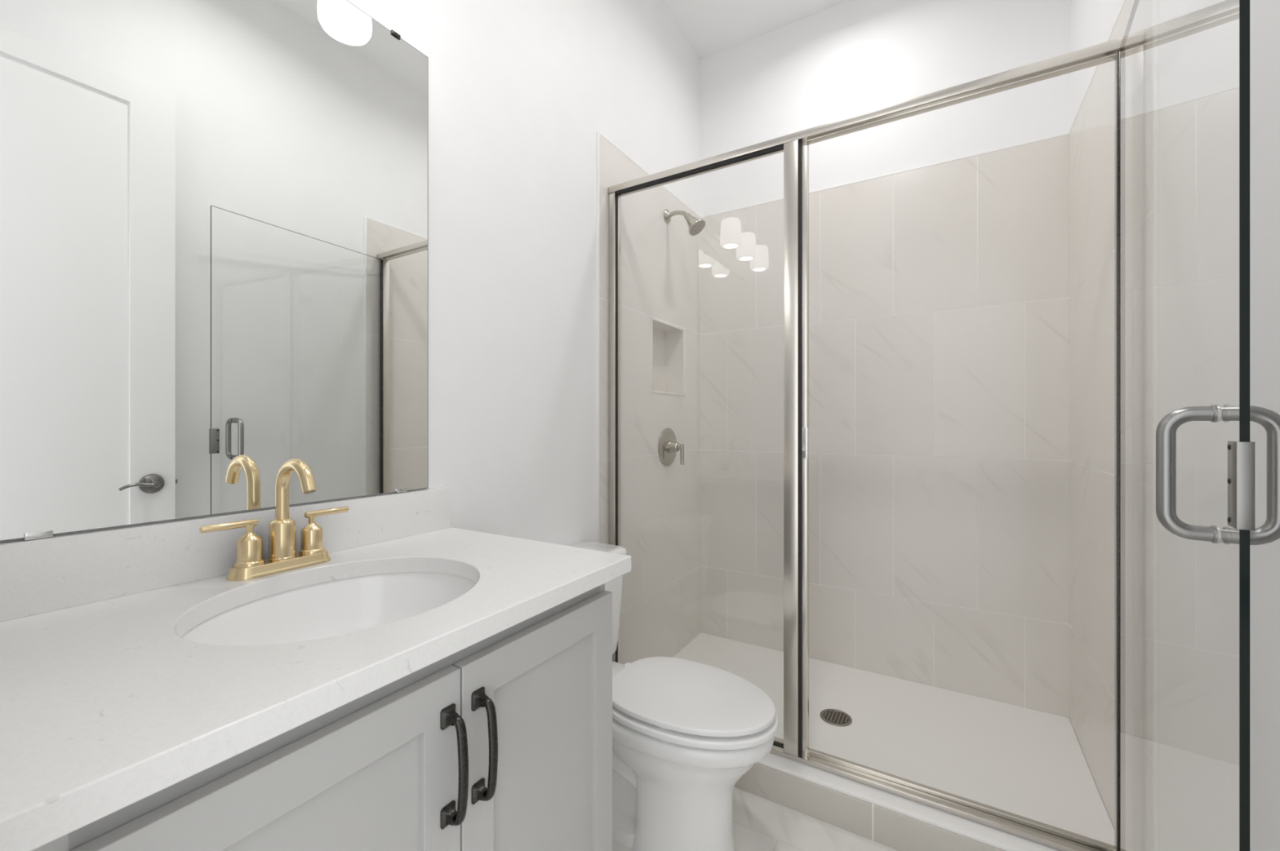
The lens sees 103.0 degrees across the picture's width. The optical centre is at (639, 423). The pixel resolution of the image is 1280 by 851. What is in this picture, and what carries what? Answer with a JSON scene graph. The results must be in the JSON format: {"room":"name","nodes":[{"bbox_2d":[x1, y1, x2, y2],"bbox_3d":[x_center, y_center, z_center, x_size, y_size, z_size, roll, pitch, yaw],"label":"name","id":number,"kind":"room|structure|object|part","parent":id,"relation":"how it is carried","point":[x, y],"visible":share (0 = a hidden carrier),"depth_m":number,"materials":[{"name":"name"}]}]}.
{"room":"bathroom","nodes":[
{"label":"bathroom","id":0,"kind":"room"},
{"bbox_2d":[0,0,700,664],"bbox_3d":[-0.359,-0.381,1.672,0.129,3.071,2.671,0,0,31],"label":"wall","id":1,"kind":"structure","parent":0,"point":[537,108],"depth_m":1.75,"materials":[{"name":"paint"}]},
{"bbox_2d":[0,0,428,542],"bbox_3d":[-0.727,-0.377,0.946,0.009,1.082,0.762,0,0,31],"label":"wall mirror","id":2,"kind":"object","parent":1,"relation":"attached to","point":[214,214],"visible":1,"depth_m":0.89,"materials":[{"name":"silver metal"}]},
{"bbox_2d":[0,487,450,622],"bbox_3d":[-0.713,0.217,0.958,0.018,0.104,0.841,0,0,31],"label":"backsplash","id":3,"kind":"structure","parent":1,"relation":"attached to","point":[37,576],"depth_m":0.83,"materials":[{"name":"white stone"}]},
{"bbox_3d":[0.081,0.036,2.286,0.008,2.238,0.925,0,0,31],"label":"tile edge trim","id":4,"kind":"part","parent":1,"relation":"part of","materials":[{"name":"beige tile"}]},
{"bbox_3d":[0.132,-0.301,2.369,0.009,0.332,0.332,0,0,31],"label":"niche frame","id":5,"kind":"part","parent":1,"relation":"part of","materials":[{"name":"white tile"}]},
{"bbox_2d":[657,427,684,466],"bbox_3d":[0.163,0.109,2.335,0.085,0.177,0.177,0,0,31],"label":"shower valve","id":6,"kind":"object","parent":1,"relation":"attached to","point":[668,446],"visible":1,"depth_m":2.32,"materials":[{"name":"silver metal"}]},
{"bbox_3d":[0.164,0.109,2.334,0.068,0.054,0.054,0,0,31],"label":"valve stem","id":7,"kind":"part","parent":6,"relation":"part of","materials":[{"name":"silver metal"}]},
{"bbox_3d":[0.192,0.142,2.317,0.017,0.094,0.017,0,0,31],"label":"valve lever","id":8,"kind":"part","parent":6,"relation":"part of","materials":[{"name":"silver metal"}]},
{"bbox_2d":[663,209,705,235],"bbox_3d":[0.204,-0.917,2.303,0.189,0.142,0.086,0,0,31],"label":"showerhead","id":9,"kind":"object","parent":1,"relation":"attached to","point":[695,225],"visible":1,"depth_m":2.28,"materials":[{"name":"silver metal"}]},
{"bbox_3d":[0.175,-0.951,2.321,0.105,0.044,0.019,0,0,31],"label":"shower arm","id":10,"kind":"part","parent":9,"relation":"part of","materials":[{"name":"silver metal"}]},
{"bbox_2d":[659,0,848,60],"bbox_3d":[0.335,-1.966,1.252,1.752,0.100,2.671,0,0,31],"label":"ceiling","id":11,"kind":"structure","parent":0,"point":[710,28],"depth_m":2.40,"materials":[{"name":"paint"}]},
{"bbox_2d":[612,786,898,850],"bbox_3d":[0.048,1.205,0.777,1.752,0.100,3.781,0,0,31],"label":"floor","id":12,"kind":"structure","parent":0,"point":[759,824],"depth_m":1.44,"materials":[{"name":"tile"}]},
{"bbox_2d":[31,583,612,850],"bbox_3d":[-0.479,0.729,0.801,0.580,0.853,0.808,0,0,31],"label":"vanity cabinet","id":13,"kind":"object","parent":12,"relation":"on","point":[503,742],"visible":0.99,"depth_m":0.67,"materials":[{"name":"grey paint"}]},
{"bbox_3d":[-0.348,0.686,0.548,0.020,0.701,0.364,0,0,31],"label":"cabinet door","id":14,"kind":"part","parent":13,"relation":"part of","materials":[{"name":"grey paint"}]},
{"bbox_2d":[0,527,631,850],"bbox_3d":[-0.477,0.284,0.818,0.566,0.031,0.845,0,0,31],"label":"countertop","id":15,"kind":"structure","parent":13,"relation":"on","point":[105,707],"depth_m":0.57,"materials":[{"name":"white stone"}]},
{"bbox_2d":[199,458,349,581],"bbox_3d":[-0.628,0.166,0.921,0.136,0.206,0.241,0,0,31],"label":"faucet","id":16,"kind":"object","parent":15,"relation":"on","point":[250,564],"visible":1,"depth_m":0.92,"materials":[{"name":"gold metal"}]},
{"bbox_3d":[-0.704,0.176,0.874,0.012,0.012,0.081,0,0,31],"label":"handle lever","id":17,"kind":"part","parent":16,"relation":"part of","materials":[{"name":"gold metal"}]},
{"bbox_3d":[-0.689,0.213,0.898,0.043,0.072,0.043,0,0,31],"label":"handle","id":18,"kind":"part","parent":16,"relation":"part of","materials":[{"name":"gold metal"}]},
{"bbox_3d":[-0.663,0.259,0.942,0.055,0.020,0.167,0,0,31],"label":"plate","id":19,"kind":"part","parent":16,"relation":"part of","materials":[{"name":"gold metal"}]},
{"bbox_3d":[-0.621,0.121,0.917,0.119,0.116,0.022,0,0,31],"label":"spout","id":20,"kind":"part","parent":16,"relation":"part of","materials":[{"name":"gold metal"}]},
{"bbox_3d":[-0.636,0.213,0.986,0.043,0.072,0.043,0,0,31],"label":"handle","id":21,"kind":"part","parent":16,"relation":"part of","materials":[{"name":"gold metal"}]},
{"bbox_3d":[-0.621,0.176,1.011,0.012,0.012,0.081,0,0,31],"label":"handle lever","id":22,"kind":"part","parent":16,"relation":"part of","materials":[{"name":"gold metal"}]},
{"bbox_2d":[181,572,475,646],"bbox_3d":[-0.468,0.378,0.820,0.420,0.154,0.472,0,0,31],"label":"sink","id":23,"kind":"object","parent":15,"relation":"in","point":[334,608],"visible":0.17,"depth_m":0.95,"materials":[{"name":"white ceramic"}]},
{"bbox_3d":[-0.352,0.686,0.550,0.006,0.593,0.258,0,0,31],"label":"door panel","id":24,"kind":"part","parent":13,"relation":"part of","materials":[{"name":"grey paint"}]},
{"bbox_3d":[-0.241,0.457,0.670,0.037,0.158,0.023,0,0,31],"label":"door pull","id":25,"kind":"part","parent":13,"relation":"part of","materials":[{"name":"grey metal"}]},
{"bbox_3d":[-0.215,0.457,0.714,0.037,0.158,0.023,0,0,31],"label":"door pull","id":26,"kind":"part","parent":13,"relation":"part of","materials":[{"name":"grey metal"}]},
{"bbox_3d":[-0.158,0.686,0.863,0.020,0.701,0.366,0,0,31],"label":"cabinet door","id":27,"kind":"part","parent":13,"relation":"part of","materials":[{"name":"grey paint"}]},
{"bbox_3d":[-0.162,0.686,0.865,0.006,0.593,0.260,0,0,31],"label":"door panel","id":28,"kind":"part","parent":13,"relation":"part of","materials":[{"name":"grey paint"}]},
{"bbox_2d":[570,542,778,850],"bbox_3d":[0.019,0.786,1.456,0.747,0.738,0.410,0,0,31],"label":"toilet","id":29,"kind":"object","parent":12,"relation":"on","point":[685,732],"visible":0.67,"depth_m":1.30,"materials":[{"name":"white ceramic"}]},
{"bbox_3d":[-0.217,0.436,1.599,0.194,0.038,0.410,0,0,31],"label":"tank lid","id":30,"kind":"part","parent":29,"relation":"part of","materials":[{"name":"white ceramic"}]},
{"bbox_3d":[-0.220,0.613,1.600,0.178,0.316,0.390,0,0,31],"label":"tank","id":31,"kind":"part","parent":29,"relation":"part of","materials":[{"name":"white ceramic"}]},
{"bbox_3d":[0.137,0.735,1.385,0.459,0.020,0.333,0,0,31],"label":"lid","id":32,"kind":"part","parent":29,"relation":"part of","materials":[{"name":"white plastic"}]},
{"bbox_3d":[0.139,0.762,1.383,0.468,0.018,0.346,0,0,31],"label":"seat","id":33,"kind":"part","parent":29,"relation":"part of","materials":[{"name":"white plastic"}]},
{"bbox_2d":[733,763,1004,850],"bbox_3d":[0.489,1.107,1.507,1.512,0.096,0.010,0,0,31],"label":"shower curb","id":34,"kind":"object","parent":12,"relation":"on","point":[890,828],"visible":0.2,"depth_m":1.44,"materials":[{"name":"tile"}]},
{"bbox_2d":[672,632,1114,850],"bbox_3d":[0.726,1.101,1.899,1.498,0.107,0.906,0,0,31],"label":"shower pan","id":35,"kind":"object","parent":12,"relation":"on","point":[1032,764],"visible":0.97,"depth_m":1.75,"materials":[{"name":"white plastic"}]},
{"bbox_2d":[608,0,1279,850],"bbox_3d":[0.337,0.073,1.255,1.498,1.952,0.802,0,0,31],"label":"shower enclosure","id":36,"kind":"object","parent":35,"relation":"on","point":[1165,794],"visible":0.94,"depth_m":0.96,"materials":[{"name":"silver metal"}]},
{"bbox_3d":[0.492,0.077,1.601,0.068,1.911,0.050,0,0,31],"label":"post","id":37,"kind":"part","parent":36,"relation":"part of","materials":[{"name":"silver metal"}]},
{"bbox_3d":[0.514,0.060,1.581,0.016,0.095,0.022,0,0,31],"label":"strike plate","id":38,"kind":"part","parent":36,"relation":"part of","materials":[{"name":"silver metal"}]},
{"bbox_3d":[0.531,-0.887,1.577,1.498,0.032,0.050,0,0,31],"label":"header rail","id":39,"kind":"part","parent":36,"relation":"part of","materials":[{"name":"silver metal"}]},
{"bbox_3d":[0.905,0.075,0.883,0.065,1.886,0.746,0,0,31],"label":"shower door","id":40,"kind":"part","parent":36,"relation":"part of","materials":[{"name":"clear glass"}]},
{"bbox_3d":[0.710,0.065,0.663,0.054,0.176,0.022,0,0,36],"label":"door pull","id":41,"kind":"part","parent":36,"relation":"part of","materials":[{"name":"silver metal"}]},
{"bbox_3d":[0.761,0.065,0.627,0.054,0.176,0.022,0,0,36],"label":"door pull","id":42,"kind":"part","parent":36,"relation":"part of","materials":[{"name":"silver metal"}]},
{"bbox_2d":[700,0,1071,718],"bbox_3d":[0.993,-0.381,2.341,1.512,3.071,0.127,0,0,31],"label":"wall","id":43,"kind":"structure","parent":0,"point":[939,239],"depth_m":2.18,"materials":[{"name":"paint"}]},
{"bbox_3d":[0.962,-1.081,2.290,1.500,0.003,0.007,0,0,31],"label":"edge trim","id":44,"kind":"part","parent":43,"relation":"part of","materials":[{"name":"white paint"}]},
{"bbox_2d":[1069,0,1279,850],"bbox_3d":[1.030,-0.381,0.833,0.128,3.071,2.671,0,0,31],"label":"wall","id":45,"kind":"structure","parent":0,"point":[1215,346],"depth_m":0.91,"materials":[{"name":"paint"}]},
{"bbox_3d":[1.368,0.036,1.508,0.008,2.238,0.925,0,0,31],"label":"edge trim","id":46,"kind":"part","parent":45,"relation":"part of","materials":[{"name":"white paint"}]}
]}

